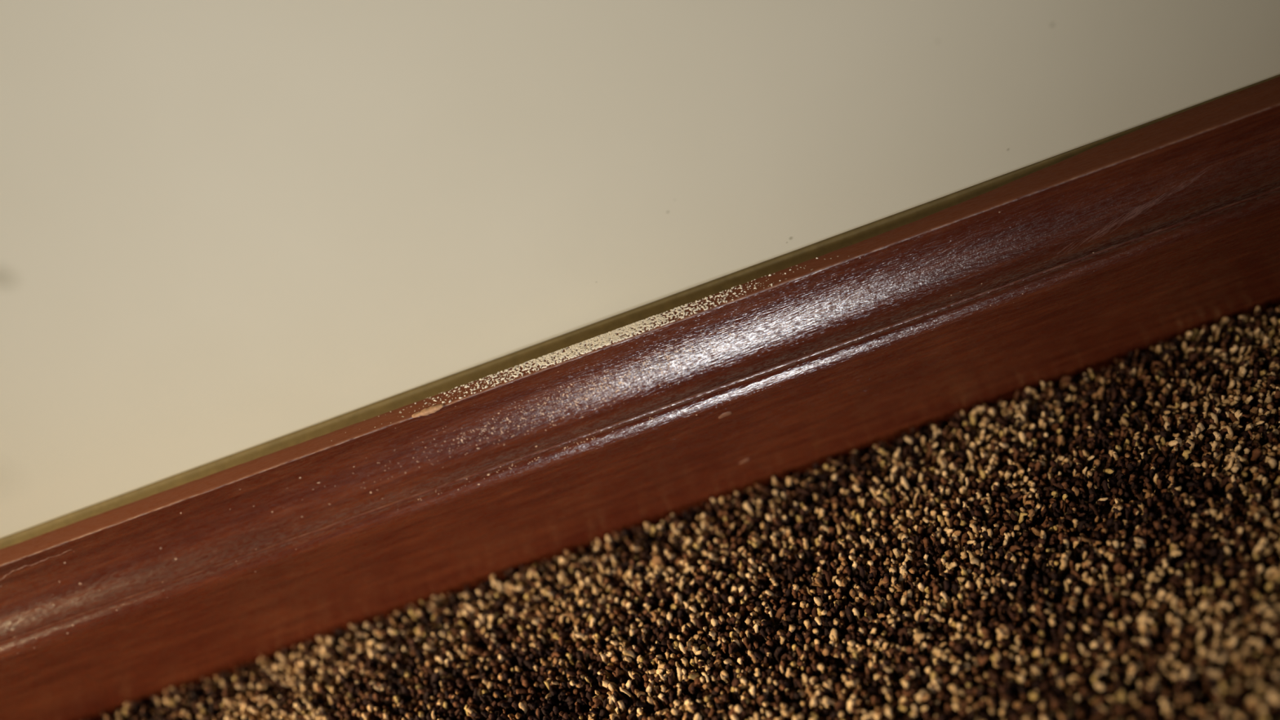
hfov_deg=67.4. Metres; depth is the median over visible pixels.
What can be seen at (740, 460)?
scratch
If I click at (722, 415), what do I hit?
scratch
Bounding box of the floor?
[117,313,1279,719]
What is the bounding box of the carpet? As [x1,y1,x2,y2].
[81,306,1279,719]
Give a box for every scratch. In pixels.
[718,411,731,418]
[738,458,749,463]
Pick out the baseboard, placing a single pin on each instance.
(1164, 230)
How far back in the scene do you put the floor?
0.30 m
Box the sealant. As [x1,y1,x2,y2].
[0,74,1279,549]
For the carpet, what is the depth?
0.30 m
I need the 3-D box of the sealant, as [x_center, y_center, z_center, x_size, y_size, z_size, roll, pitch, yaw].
[0.012,-0.015,0.305,2.780,0.011,0.007,-20,45,3]
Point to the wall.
(228, 228)
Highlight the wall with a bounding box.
[0,0,1279,538]
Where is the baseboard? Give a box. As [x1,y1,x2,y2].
[0,76,1279,719]

